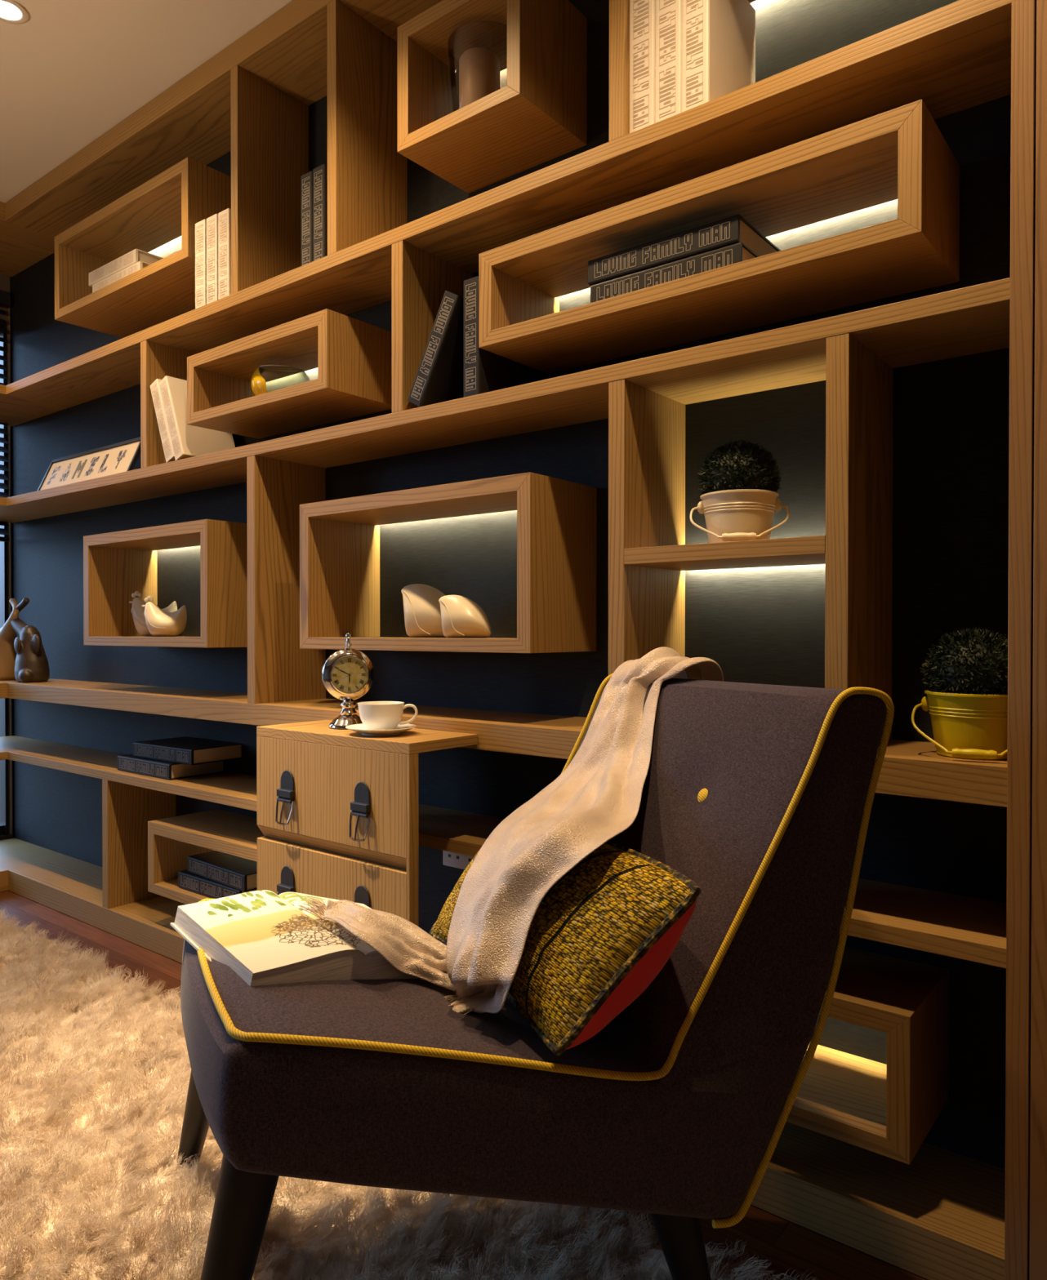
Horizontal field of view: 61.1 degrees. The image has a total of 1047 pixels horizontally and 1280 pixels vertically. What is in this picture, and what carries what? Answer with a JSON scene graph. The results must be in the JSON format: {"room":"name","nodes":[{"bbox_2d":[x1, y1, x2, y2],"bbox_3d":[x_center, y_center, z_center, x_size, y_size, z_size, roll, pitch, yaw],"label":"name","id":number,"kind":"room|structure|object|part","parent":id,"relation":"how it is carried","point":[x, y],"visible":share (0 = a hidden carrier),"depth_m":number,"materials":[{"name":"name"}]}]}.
{"room":"library","nodes":[
{"label":"library","id":0,"kind":"room"},
{"bbox_2d":[0,273,12,839],"bbox_3d":[-3.495,-0.333,2.267,0.100,2.547,4.038,0,1,38],"label":"wall","id":1,"kind":"structure","parent":0,"point":[4,279],"depth_m":3.81,"materials":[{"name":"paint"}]},
{"bbox_2d":[0,323,8,835],"bbox_3d":[-2.502,-0.255,3.500,0.074,2.190,0.842,0,1,38],"label":"window","id":2,"kind":"structure","parent":1,"relation":"in","point":[4,764],"depth_m":3.81,"materials":[{"name":"black glass"}]},
{"bbox_2d":[0,290,9,542],"bbox_3d":[-2.450,-0.937,3.430,0.055,1.045,0.846,0,1,38],"label":"blind","id":3,"kind":"object","parent":2,"relation":"attached to","point":[4,296],"visible":0.63,"depth_m":3.75,"materials":[{"name":"grey"}]},
{"bbox_3d":[-2.443,-0.423,3.442,0.035,0.017,0.826,0,1,38],"label":"rail","id":4,"kind":"part","parent":3,"relation":"part of","materials":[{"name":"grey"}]},
{"bbox_2d":[0,0,293,203],"bbox_3d":[-1.335,-1.640,0.553,5.600,0.100,4.238,0,1,38],"label":"ceiling","id":5,"kind":"structure","parent":0,"point":[74,70],"depth_m":2.47,"materials":[{"name":"white paint"}]},
{"bbox_2d":[0,0,28,24],"bbox_3d":[-1.317,-1.602,2.259,0.100,0.006,0.100,0,1,38],"label":"recessed light","id":6,"kind":"object","parent":5,"relation":"in","point":[10,12],"visible":1,"depth_m":2.27,"materials":[{"name":"beige"}]},
{"bbox_2d":[0,889,928,1279],"bbox_3d":[-1.336,1.007,0.577,5.600,0.100,4.238,0,1,38],"label":"floor","id":7,"kind":"structure","parent":0,"point":[785,1244],"depth_m":1.43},
{"bbox_2d":[0,905,820,1279],"bbox_3d":[-1.305,0.928,1.301,4.359,0.041,2.015,0,1,38],"label":"shag rug","id":8,"kind":"object","parent":7,"relation":"on","point":[95,1068],"visible":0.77,"depth_m":1.45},
{"bbox_2d":[177,673,893,1279],"bbox_3d":[-0.063,0.502,1.376,0.962,0.886,0.690,0,1,-16],"label":"armchair","id":9,"kind":"object","parent":8,"relation":"on","point":[756,794],"visible":0.69,"depth_m":1.11,"materials":[{"name":"grey fabric"}]},
{"bbox_3d":[-0.535,0.747,1.497,0.067,0.395,0.225,0,1,-42],"label":"leg","id":10,"kind":"part","parent":9,"relation":"part of","materials":[{"name":"black wood"}]},
{"bbox_3d":[-0.333,0.760,0.996,0.130,0.371,0.067,0,1,-30],"label":"leg","id":11,"kind":"part","parent":9,"relation":"part of","materials":[{"name":"black wood"}]},
{"bbox_2d":[169,889,424,986],"bbox_3d":[-0.307,0.442,1.298,0.322,0.101,0.287,0,1,-40],"label":"open book","id":12,"kind":"object","parent":9,"relation":"on","point":[264,936],"visible":0.63,"depth_m":1.21,"materials":[{"name":"white paper"}]},
{"bbox_3d":[-0.086,0.576,1.296,0.810,0.312,0.538,0,1,-16],"label":"seat","id":13,"kind":"part","parent":9,"relation":"part of","materials":[{"name":"grey fabric"}]},
{"bbox_2d":[297,646,723,1015],"bbox_3d":[0.047,0.252,1.321,0.684,0.477,0.399,0,1,-31],"label":"throw blanket","id":14,"kind":"object","parent":9,"relation":"on","point":[597,797],"visible":0.97,"depth_m":1.25,"materials":[{"name":"beige fabric"}]},
{"bbox_2d":[428,840,701,1056],"bbox_3d":[0.042,0.391,1.264,0.212,0.226,0.526,0,1,-25],"label":"throw cushion","id":15,"kind":"object","parent":9,"relation":"on","point":[602,934],"visible":0.57,"depth_m":1.08,"materials":[{"name":"yellow fabric"}]},
{"bbox_3d":[0.207,0.819,1.169,0.118,0.253,0.067,0,1,-30],"label":"leg","id":16,"kind":"part","parent":9,"relation":"part of","materials":[{"name":"black wood"}]},
{"bbox_3d":[0.199,0.304,1.359,0.326,0.480,0.591,0,1,-29],"label":"backrest","id":17,"kind":"part","parent":9,"relation":"part of","materials":[{"name":"grey fabric"}]},
{"bbox_2d":[0,0,1035,1279],"bbox_3d":[-0.779,-0.334,2.469,3.866,2.545,0.357,0,1,38],"label":"bookcase","id":18,"kind":"object","parent":7,"relation":"on","point":[944,1214],"visible":0.75,"depth_m":1.75,"materials":[{"name":"brown wood"}]},
{"bbox_2d":[0,598,19,679],"bbox_3d":[-2.016,-0.002,3.472,0.212,0.321,0.118,0,1,38],"label":"elephant figurine","id":19,"kind":"object","parent":18,"relation":"on","point":[8,635],"visible":0.7,"depth_m":3.44,"materials":[{"name":"brown ceramic"}]},
{"bbox_3d":[-2.087,-1.583,3.489,0.532,0.067,0.357,0,1,38],"label":"cornice","id":20,"kind":"part","parent":18,"relation":"part of","materials":[{"name":"brown wood"}]},
{"bbox_2d":[9,597,49,682],"bbox_3d":[-1.883,-0.001,3.373,0.212,0.321,0.118,0,1,38],"label":"elephant figurine","id":21,"kind":"object","parent":18,"relation":"on","point":[31,664],"visible":1,"depth_m":3.32,"materials":[{"name":"ceramic"}]},
{"bbox_3d":[-2.088,0.185,3.506,0.532,0.057,0.357,0,1,38],"label":"desk shelf","id":22,"kind":"part","parent":18,"relation":"part of","materials":[{"name":"brown wood"}]},
{"bbox_3d":[-2.088,0.427,3.508,0.532,0.028,0.357,0,1,38],"label":"shelf","id":23,"kind":"part","parent":18,"relation":"part of","materials":[{"name":"brown wood"}]},
{"bbox_3d":[-2.088,-0.514,3.499,0.532,0.031,0.357,0,1,38],"label":"shelf","id":24,"kind":"part","parent":18,"relation":"part of","materials":[{"name":"brown wood"}]},
{"bbox_3d":[-2.088,-0.928,3.495,0.532,0.033,0.357,0,1,38],"label":"shelf","id":25,"kind":"part","parent":18,"relation":"part of","materials":[{"name":"brown wood"}]},
{"bbox_2d":[36,436,140,491],"bbox_3d":[-1.515,-0.597,3.087,0.658,0.144,0.073,0,1,38],"label":"picture frame","id":26,"kind":"object","parent":18,"relation":"on","point":[122,456],"visible":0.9,"depth_m":3.07,"materials":[{"name":"black metal"}]},
{"bbox_2d":[150,378,175,462],"bbox_3d":[-1.016,-0.651,2.704,0.134,0.258,0.186,0,1,38],"label":"book","id":27,"kind":"object","parent":18,"relation":"on","point":[154,387],"visible":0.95,"depth_m":2.63,"materials":[{"name":"beige paper"}]},
{"bbox_2d":[117,753,225,779],"bbox_3d":[-1.126,0.396,2.833,0.309,0.047,0.190,0,1,38],"label":"book","id":28,"kind":"object","parent":18,"relation":"on","point":[126,762],"visible":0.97,"depth_m":2.74,"materials":[{"name":"black paper"}]},
{"bbox_2d":[133,736,241,764],"bbox_3d":[-1.059,0.348,2.805,0.309,0.047,0.190,0,1,35],"label":"book","id":29,"kind":"object","parent":28,"relation":"on","point":[187,750],"visible":1,"depth_m":2.74,"materials":[{"name":"black paper"}]},
{"bbox_2d":[158,375,235,460],"bbox_3d":[-0.977,-0.651,2.673,0.134,0.258,0.186,0,1,38],"label":"book","id":30,"kind":"object","parent":18,"relation":"on","point":[188,441],"visible":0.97,"depth_m":2.61,"materials":[{"name":"white paper"}]},
{"bbox_2d":[195,219,206,308],"bbox_3d":[-0.858,-1.060,2.583,0.053,0.248,0.186,0,1,38],"label":"book","id":31,"kind":"object","parent":18,"relation":"on","point":[201,226],"visible":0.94,"depth_m":2.51,"materials":[{"name":"beige paper"}]},
{"bbox_2d":[206,213,217,304],"bbox_3d":[-0.814,-1.060,2.551,0.053,0.248,0.186,0,1,38],"label":"book","id":32,"kind":"object","parent":18,"relation":"on","point":[212,221],"visible":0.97,"depth_m":2.48,"materials":[{"name":"white paper"}]},
{"bbox_3d":[-0.543,-1.572,2.349,3.306,0.067,0.237,0,1,38],"label":"cornice","id":33,"kind":"part","parent":18,"relation":"part of","materials":[{"name":"brown wood"}]},
{"bbox_2d":[217,208,231,299],"bbox_3d":[-0.770,-1.059,2.519,0.053,0.248,0.186,0,1,38],"label":"book","id":34,"kind":"object","parent":18,"relation":"on","point":[224,216],"visible":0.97,"depth_m":2.44,"materials":[{"name":"white paper"}]},
{"bbox_2d":[300,170,312,266],"bbox_3d":[-0.493,-1.057,2.318,0.047,0.247,0.186,0,1,38],"label":"book","id":35,"kind":"object","parent":18,"relation":"on","point":[306,180],"visible":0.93,"depth_m":2.24,"materials":[{"name":"black paper"}]},
{"bbox_2d":[312,164,327,261],"bbox_3d":[-0.454,-1.057,2.285,0.047,0.247,0.186,0,1,38],"label":"book","id":36,"kind":"object","parent":18,"relation":"on","point":[319,173],"visible":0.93,"depth_m":2.21,"materials":[{"name":"grey paper"}]},
{"bbox_2d":[256,720,477,926],"bbox_3d":[-0.357,0.541,1.926,0.489,0.688,0.222,0,1,38],"label":"chest","id":37,"kind":"object","parent":18,"relation":"attached to","point":[337,810],"visible":0.64,"depth_m":1.83,"materials":[{"name":"brown wood"}]},
{"bbox_3d":[-0.407,0.319,1.867,0.480,0.201,0.024,0,1,38],"label":"drawer","id":38,"kind":"part","parent":37,"relation":"part of","materials":[{"name":"brown wood"}]},
{"bbox_3d":[-0.406,0.434,1.870,0.480,0.028,0.028,0,1,38],"label":"finger rail","id":39,"kind":"part","parent":37,"relation":"part of","materials":[{"name":"brown wood"}]},
{"bbox_3d":[-0.407,0.566,1.869,0.480,0.234,0.024,0,1,38],"label":"drawer","id":40,"kind":"part","parent":37,"relation":"part of","materials":[{"name":"brown wood"}]},
{"bbox_2d":[321,632,373,728],"bbox_3d":[-0.391,0.089,1.984,0.086,0.212,0.104,0,1,38],"label":"desk clock","id":41,"kind":"object","parent":37,"relation":"on","point":[347,673],"visible":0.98,"depth_m":1.97,"materials":[{"name":"silver metal"}]},
{"bbox_3d":[-0.349,0.207,1.932,0.489,0.022,0.199,0,1,38],"label":"panel","id":42,"kind":"part","parent":37,"relation":"part of","materials":[{"name":"brown wood"}]},
{"bbox_2d":[345,723,416,735],"bbox_3d":[-0.298,0.189,1.861,0.147,0.016,0.147,0,1,38],"label":"saucer","id":43,"kind":"object","parent":37,"relation":"on","point":[360,728],"visible":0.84,"depth_m":1.82,"materials":[{"name":"white ceramic"}]},
{"bbox_2d":[357,701,417,729],"bbox_3d":[-0.293,0.161,1.856,0.110,0.058,0.097,0,1,38],"label":"teacup","id":44,"kind":"object","parent":43,"relation":"on","point":[374,715],"visible":0.88,"depth_m":1.83,"materials":[{"name":"white ceramic"}]},
{"bbox_3d":[-0.241,0.156,1.860,0.040,0.044,0.006,0,1,1],"label":"handle","id":45,"kind":"part","parent":44,"relation":"part of","materials":[{"name":"white ceramic"}]},
{"bbox_3d":[-0.215,0.538,1.718,0.008,0.637,0.025,0,1,38],"label":"panel","id":46,"kind":"part","parent":37,"relation":"part of","materials":[{"name":"brown wood"}]},
{"bbox_2d":[407,290,463,407],"bbox_3d":[-0.142,-0.635,2.010,0.157,0.240,0.186,0,1,38],"label":"book","id":47,"kind":"object","parent":18,"relation":"on","point":[439,377],"visible":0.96,"depth_m":1.95,"materials":[{"name":"black paper"}]},
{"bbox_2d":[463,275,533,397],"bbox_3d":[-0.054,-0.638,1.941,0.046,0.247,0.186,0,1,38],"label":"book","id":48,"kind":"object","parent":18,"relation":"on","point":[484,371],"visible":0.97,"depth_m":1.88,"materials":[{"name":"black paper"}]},
{"bbox_3d":[-0.544,0.438,2.367,3.306,0.028,0.237,0,1,38],"label":"shelf","id":49,"kind":"part","parent":18,"relation":"part of","materials":[{"name":"brown wood"}]},
{"bbox_3d":[-0.544,0.197,2.365,3.306,0.057,0.237,0,1,38],"label":"desk shelf","id":50,"kind":"part","parent":18,"relation":"part of","materials":[{"name":"brown wood"}]},
{"bbox_3d":[-0.544,-0.503,2.358,3.306,0.031,0.237,0,1,38],"label":"shelf","id":51,"kind":"part","parent":18,"relation":"part of","materials":[{"name":"brown wood"}]},
{"bbox_3d":[-0.544,-0.917,2.354,3.306,0.033,0.237,0,1,38],"label":"shelf","id":52,"kind":"part","parent":18,"relation":"part of","materials":[{"name":"brown wood"}]},
{"bbox_2d":[629,0,655,133],"bbox_3d":[0.275,-1.062,1.696,0.053,0.270,0.196,0,1,38],"label":"book","id":53,"kind":"object","parent":18,"relation":"on","point":[642,12],"visible":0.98,"depth_m":1.62,"materials":[{"name":"white paper"}]},
{"bbox_2d":[654,0,681,123],"bbox_3d":[0.318,-1.062,1.663,0.053,0.270,0.196,0,1,38],"label":"book","id":54,"kind":"object","parent":18,"relation":"on","point":[668,31],"visible":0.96,"depth_m":1.58,"materials":[{"name":"beige paper"}]},
{"bbox_2d":[681,0,755,111],"bbox_3d":[0.360,-1.062,1.629,0.053,0.270,0.196,0,1,38],"label":"book","id":55,"kind":"object","parent":18,"relation":"on","point":[718,36],"visible":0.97,"depth_m":1.57,"materials":[{"name":"beige paper"}]},
{"bbox_3d":[0.399,-0.153,1.606,0.372,0.029,0.219,0,1,38],"label":"shelf","id":56,"kind":"part","parent":18,"relation":"part of","materials":[{"name":"brown wood"}]},
{"bbox_2d":[689,440,789,542],"bbox_3d":[0.394,-0.265,1.599,0.168,0.194,0.160,0,1,38],"label":"planter","id":57,"kind":"object","parent":18,"relation":"on","point":[739,488],"visible":0.99,"depth_m":1.56,"materials":[{"name":"beige ceramic"}]},
{"bbox_3d":[0.381,-0.210,1.571,0.173,0.068,0.078,0,1,14],"label":"handle","id":58,"kind":"part","parent":57,"relation":"part of","materials":[{"name":"white metal"}]},
{"bbox_2d":[911,626,1007,759],"bbox_3d":[0.695,0.078,1.358,0.172,0.199,0.162,0,1,38],"label":"planter","id":59,"kind":"object","parent":18,"relation":"on","point":[966,702],"visible":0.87,"depth_m":1.32,"materials":[{"name":"yellow metal"}]},
{"bbox_3d":[0.676,0.134,1.331,0.175,0.070,0.079,0,1,27],"label":"handle","id":60,"kind":"part","parent":59,"relation":"part of","materials":[{"name":"yellow metal"}]},
{"bbox_3d":[0.764,-0.323,1.326,0.028,2.545,0.241,0,1,38],"label":"panel","id":61,"kind":"part","parent":18,"relation":"part of","materials":[{"name":"brown wood"}]},
{"bbox_2d":[9,0,1010,1168],"bbox_3d":[-0.054,-0.331,2.189,5.600,2.547,0.100,0,1,38],"label":"wall","id":62,"kind":"structure","parent":0,"point":[766,624],"depth_m":1.93,"materials":[{"name":"paint"}]},
{"bbox_2d":[7,305,12,834],"bbox_3d":[-2.204,-0.318,3.810,0.014,2.310,0.006,0,1,38],"label":"trim","id":63,"kind":"structure","parent":62,"relation":"attached to","point":[8,306],"depth_m":3.81,"materials":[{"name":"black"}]},
{"bbox_2d":[54,157,231,337],"bbox_3d":[-1.205,-1.235,2.873,0.828,0.282,0.239,0,1,38],"label":"display box","id":64,"kind":"object","parent":62,"relation":"attached to","point":[166,207],"visible":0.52,"depth_m":2.85,"materials":[{"name":"brown wood"}]},
{"bbox_3d":[-1.516,-1.238,3.119,0.034,0.282,0.239,0,1,38],"label":"panel","id":65,"kind":"part","parent":64,"relation":"part of","materials":[{"name":"brown wood"}]},
{"bbox_2d":[92,261,150,293],"bbox_3d":[-1.240,-1.147,2.899,0.302,0.045,0.190,0,1,38],"label":"book","id":66,"kind":"object","parent":64,"relation":"on","point":[139,265],"visible":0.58,"depth_m":2.81,"materials":[{"name":"beige paper"}]},
{"bbox_2d":[88,248,163,287],"bbox_3d":[-1.262,-1.193,2.919,0.302,0.045,0.190,0,1,38],"label":"book","id":67,"kind":"object","parent":66,"relation":"on","point":[135,255],"visible":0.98,"depth_m":2.81,"materials":[{"name":"white paper"}]},
{"bbox_3d":[-1.205,-1.109,2.874,0.827,0.029,0.239,0,1,38],"label":"panel","id":68,"kind":"part","parent":64,"relation":"part of","materials":[{"name":"brown wood"}]},
{"bbox_3d":[-1.205,-1.359,2.872,0.828,0.034,0.239,0,1,38],"label":"panel","id":69,"kind":"part","parent":64,"relation":"part of","materials":[{"name":"brown wood"}]},
{"bbox_3d":[-0.893,-1.233,2.627,0.034,0.282,0.239,0,1,38],"label":"panel","id":70,"kind":"part","parent":64,"relation":"part of","materials":[{"name":"brown wood"}]},
{"bbox_2d":[83,519,247,647],"bbox_3d":[-1.092,-0.161,2.793,0.721,0.359,0.239,0,1,38],"label":"display box","id":71,"kind":"object","parent":62,"relation":"attached to","point":[117,565],"visible":0.71,"depth_m":2.70,"materials":[{"name":"brown wood"}]},
{"bbox_3d":[-1.361,-0.163,3.006,0.034,0.358,0.239,0,1,38],"label":"panel","id":72,"kind":"part","parent":71,"relation":"part of","materials":[{"name":"brown wood"}]},
{"bbox_3d":[-1.092,0.004,2.795,0.720,0.029,0.239,0,1,38],"label":"panel","id":73,"kind":"part","parent":71,"relation":"part of","materials":[{"name":"brown wood"}]},
{"bbox_2d":[128,591,177,636],"bbox_3d":[-1.224,-0.087,2.933,0.161,0.151,0.087,0,1,1],"label":"figurine","id":74,"kind":"object","parent":71,"relation":"on","point":[137,611],"visible":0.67,"depth_m":2.91,"materials":[{"name":"beige ceramic"}]},
{"bbox_3d":[-1.092,-0.323,2.792,0.721,0.034,0.239,0,1,38],"label":"panel","id":75,"kind":"part","parent":71,"relation":"part of","materials":[{"name":"brown wood"}]},
{"bbox_2d":[141,595,186,636],"bbox_3d":[-1.124,-0.075,2.775,0.141,0.128,0.087,0,1,1],"label":"figurine","id":76,"kind":"object","parent":71,"relation":"on","point":[159,623],"visible":1,"depth_m":2.75,"materials":[{"name":"beige ceramic"}]},
{"bbox_3d":[-0.822,-0.159,2.580,0.034,0.358,0.239,0,1,38],"label":"panel","id":77,"kind":"part","parent":71,"relation":"part of","materials":[{"name":"brown wood"}]},
{"bbox_2d":[147,808,263,904],"bbox_3d":[-0.830,0.655,2.594,0.588,0.212,0.239,0,1,38],"label":"display box","id":78,"kind":"object","parent":62,"relation":"attached to","point":[171,840],"visible":0.42,"depth_m":2.65,"materials":[{"name":"brown wood"}]},
{"bbox_3d":[-0.830,0.746,2.595,0.587,0.029,0.239,0,1,38],"label":"panel","id":79,"kind":"part","parent":78,"relation":"part of","materials":[{"name":"brown wood"}]},
{"bbox_3d":[-1.048,0.653,2.765,0.034,0.212,0.239,0,1,38],"label":"panel","id":80,"kind":"part","parent":78,"relation":"part of","materials":[{"name":"brown wood"}]},
{"bbox_3d":[-0.830,0.566,2.593,0.588,0.034,0.239,0,1,38],"label":"panel","id":81,"kind":"part","parent":78,"relation":"part of","materials":[{"name":"brown wood"}]},
{"bbox_2d":[177,869,257,898],"bbox_3d":[-0.840,0.708,2.600,0.309,0.047,0.190,0,1,38],"label":"book","id":82,"kind":"object","parent":78,"relation":"on","point":[188,881],"visible":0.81,"depth_m":2.54,"materials":[{"name":"black paper"}]},
{"bbox_2d":[186,850,257,892],"bbox_3d":[-0.811,0.660,2.581,0.309,0.047,0.190,0,1,41],"label":"book","id":83,"kind":"object","parent":82,"relation":"on","point":[237,873],"visible":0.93,"depth_m":2.51,"materials":[{"name":"black paper"}]},
{"bbox_2d":[186,308,391,439],"bbox_3d":[-0.644,-0.710,2.436,0.616,0.192,0.239,0,1,38],"label":"display box","id":84,"kind":"object","parent":62,"relation":"attached to","point":[352,357],"visible":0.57,"depth_m":2.34,"materials":[{"name":"brown wood"}]},
{"bbox_3d":[-0.873,-0.712,2.616,0.034,0.192,0.239,0,1,38],"label":"panel","id":85,"kind":"part","parent":84,"relation":"part of","materials":[{"name":"brown wood"}]},
{"bbox_2d":[250,364,310,395],"bbox_3d":[-0.669,-0.699,2.449,0.161,0.118,0.161,0,1,38],"label":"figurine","id":86,"kind":"object","parent":84,"relation":"on","point":[258,386],"visible":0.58,"depth_m":2.39,"materials":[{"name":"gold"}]},
{"bbox_3d":[-0.644,-0.789,2.435,0.616,0.034,0.239,0,1,38],"label":"panel","id":87,"kind":"part","parent":84,"relation":"part of","materials":[{"name":"brown wood"}]},
{"bbox_3d":[-0.644,-0.628,2.436,0.615,0.029,0.239,0,1,38],"label":"panel","id":88,"kind":"part","parent":84,"relation":"part of","materials":[{"name":"brown wood"}]},
{"bbox_3d":[-0.416,-0.708,2.255,0.034,0.192,0.239,0,1,38],"label":"panel","id":89,"kind":"part","parent":84,"relation":"part of","materials":[{"name":"brown wood"}]},
{"bbox_2d":[299,471,596,653],"bbox_3d":[-0.200,-0.157,2.090,0.731,0.361,0.239,0,1,38],"label":"display box","id":90,"kind":"object","parent":62,"relation":"attached to","point":[557,518],"visible":1,"depth_m":1.94,"materials":[{"name":"brown wood"}]},
{"bbox_3d":[-0.473,-0.159,2.305,0.034,0.360,0.239,0,1,38],"label":"panel","id":91,"kind":"part","parent":90,"relation":"part of","materials":[{"name":"brown wood"}]},
{"bbox_2d":[400,583,445,637],"bbox_3d":[-0.216,-0.069,2.089,0.144,0.126,0.094,0,1,2],"label":"bird figurine","id":92,"kind":"object","parent":90,"relation":"on","point":[421,606],"visible":0.77,"depth_m":2.06,"materials":[{"name":"beige ceramic"}]},
{"bbox_3d":[-0.200,0.009,2.091,0.730,0.029,0.239,0,1,38],"label":"panel","id":93,"kind":"part","parent":90,"relation":"part of","materials":[{"name":"brown wood"}]},
{"bbox_3d":[-0.200,-0.321,2.088,0.731,0.034,0.239,0,1,38],"label":"panel","id":94,"kind":"part","parent":90,"relation":"part of","materials":[{"name":"brown wood"}]},
{"bbox_2d":[438,595,491,637],"bbox_3d":[-0.130,-0.053,1.984,0.118,0.096,0.073,0,1,2],"label":"bird figurine","id":95,"kind":"object","parent":90,"relation":"on","point":[460,616],"visible":1,"depth_m":1.96,"materials":[{"name":"beige ceramic"}]},
{"bbox_3d":[0.074,-0.155,1.874,0.034,0.360,0.239,0,1,38],"label":"panel","id":96,"kind":"part","parent":90,"relation":"part of","materials":[{"name":"brown wood"}]},
{"bbox_2d":[442,850,473,869],"bbox_3d":[-0.145,0.547,2.199,0.144,0.042,0.009,0,1,38],"label":"power socket","id":97,"kind":"object","parent":62,"relation":"attached to","point":[449,859],"visible":0.44,"depth_m":2.21,"materials":[{"name":"grey plastic"}]},
{"bbox_2d":[396,0,586,193],"bbox_3d":[-0.071,-1.236,1.979,0.352,0.279,0.239,0,1,38],"label":"display box","id":98,"kind":"object","parent":62,"relation":"attached to","point":[540,117],"visible":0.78,"depth_m":1.94,"materials":[{"name":"brown wood"}]},
{"bbox_3d":[-0.196,-1.237,2.078,0.034,0.279,0.239,0,1,38],"label":"panel","id":99,"kind":"part","parent":98,"relation":"part of","materials":[{"name":"brown wood"}]},
{"bbox_2d":[447,40,455,111],"bbox_3d":[-0.084,-1.225,1.981,0.170,0.198,0.170,0,1,38],"label":"glass candle holder","id":100,"kind":"object","parent":98,"relation":"in","point":[448,44],"visible":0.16,"depth_m":1.97,"materials":[{"name":"white"}]},
{"bbox_2d":[458,47,499,109],"bbox_3d":[-0.098,-1.222,1.985,0.092,0.166,0.092,0,1,38],"label":"pillar candle","id":101,"kind":"object","parent":100,"relation":"in","point":[478,67],"visible":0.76,"depth_m":1.94,"materials":[{"name":"beige wax"}]},
{"bbox_3d":[-0.072,-1.111,1.980,0.351,0.029,0.239,0,1,38],"label":"panel","id":102,"kind":"part","parent":98,"relation":"part of","materials":[{"name":"brown wood"}]},
{"bbox_3d":[-0.071,-1.359,1.978,0.352,0.034,0.239,0,1,38],"label":"panel","id":103,"kind":"part","parent":98,"relation":"part of","materials":[{"name":"brown wood"}]},
{"bbox_3d":[0.053,-1.235,1.881,0.034,0.278,0.239,0,1,38],"label":"panel","id":104,"kind":"part","parent":98,"relation":"part of","materials":[{"name":"brown wood"}]},
{"bbox_2d":[478,99,959,373],"bbox_3d":[0.322,-0.705,1.674,0.868,0.195,0.239,0,1,38],"label":"display box","id":105,"kind":"object","parent":62,"relation":"attached to","point":[900,153],"visible":0.92,"depth_m":1.56,"materials":[{"name":"brown wood"}]},
{"bbox_3d":[-0.006,-0.708,1.932,0.034,0.194,0.239,0,1,38],"label":"panel","id":106,"kind":"part","parent":105,"relation":"part of","materials":[{"name":"brown wood"}]},
{"bbox_2d":[590,242,759,302],"bbox_3d":[0.309,-0.661,1.690,0.309,0.047,0.190,0,1,38],"label":"book","id":107,"kind":"object","parent":105,"relation":"on","point":[737,252],"visible":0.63,"depth_m":1.60,"materials":[{"name":"black paper"}]},
{"bbox_2d":[587,214,780,285],"bbox_3d":[0.305,-0.709,1.690,0.309,0.047,0.190,0,1,38],"label":"book","id":108,"kind":"object","parent":107,"relation":"on","point":[734,229],"visible":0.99,"depth_m":1.60,"materials":[{"name":"black paper"}]},
{"bbox_3d":[0.322,-0.622,1.675,0.867,0.029,0.239,0,1,38],"label":"panel","id":109,"kind":"part","parent":105,"relation":"part of","materials":[{"name":"brown wood"}]},
{"bbox_3d":[0.649,-0.703,1.416,0.034,0.194,0.239,0,1,38],"label":"panel","id":110,"kind":"part","parent":105,"relation":"part of","materials":[{"name":"brown wood"}]},
{"bbox_2d":[777,945,948,1164],"bbox_3d":[0.467,0.674,1.572,0.475,0.223,0.239,0,1,38],"label":"display box","id":111,"kind":"object","parent":62,"relation":"attached to","point":[889,1109],"visible":0.45,"depth_m":1.42,"materials":[{"name":"brown wood"}]},
{"bbox_3d":[0.467,0.771,1.573,0.474,0.029,0.239,0,1,38],"label":"panel","id":112,"kind":"part","parent":111,"relation":"part of","materials":[{"name":"brown wood"}]},
{"bbox_3d":[0.467,0.580,1.571,0.475,0.034,0.239,0,1,38],"label":"panel","id":113,"kind":"part","parent":111,"relation":"part of","materials":[{"name":"brown wood"}]},
{"bbox_3d":[0.640,0.675,1.435,0.034,0.222,0.239,0,1,38],"label":"panel","id":114,"kind":"part","parent":111,"relation":"part of","materials":[{"name":"brown wood"}]},
{"bbox_2d":[1028,0,1046,1279],"bbox_3d":[0.957,-0.321,1.175,0.456,2.545,0.240,0,1,38],"label":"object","id":115,"kind":"structure","parent":62,"relation":"attached to","point":[1037,1115],"depth_m":1.22,"materials":[{"name":"brown wood"}]}
]}

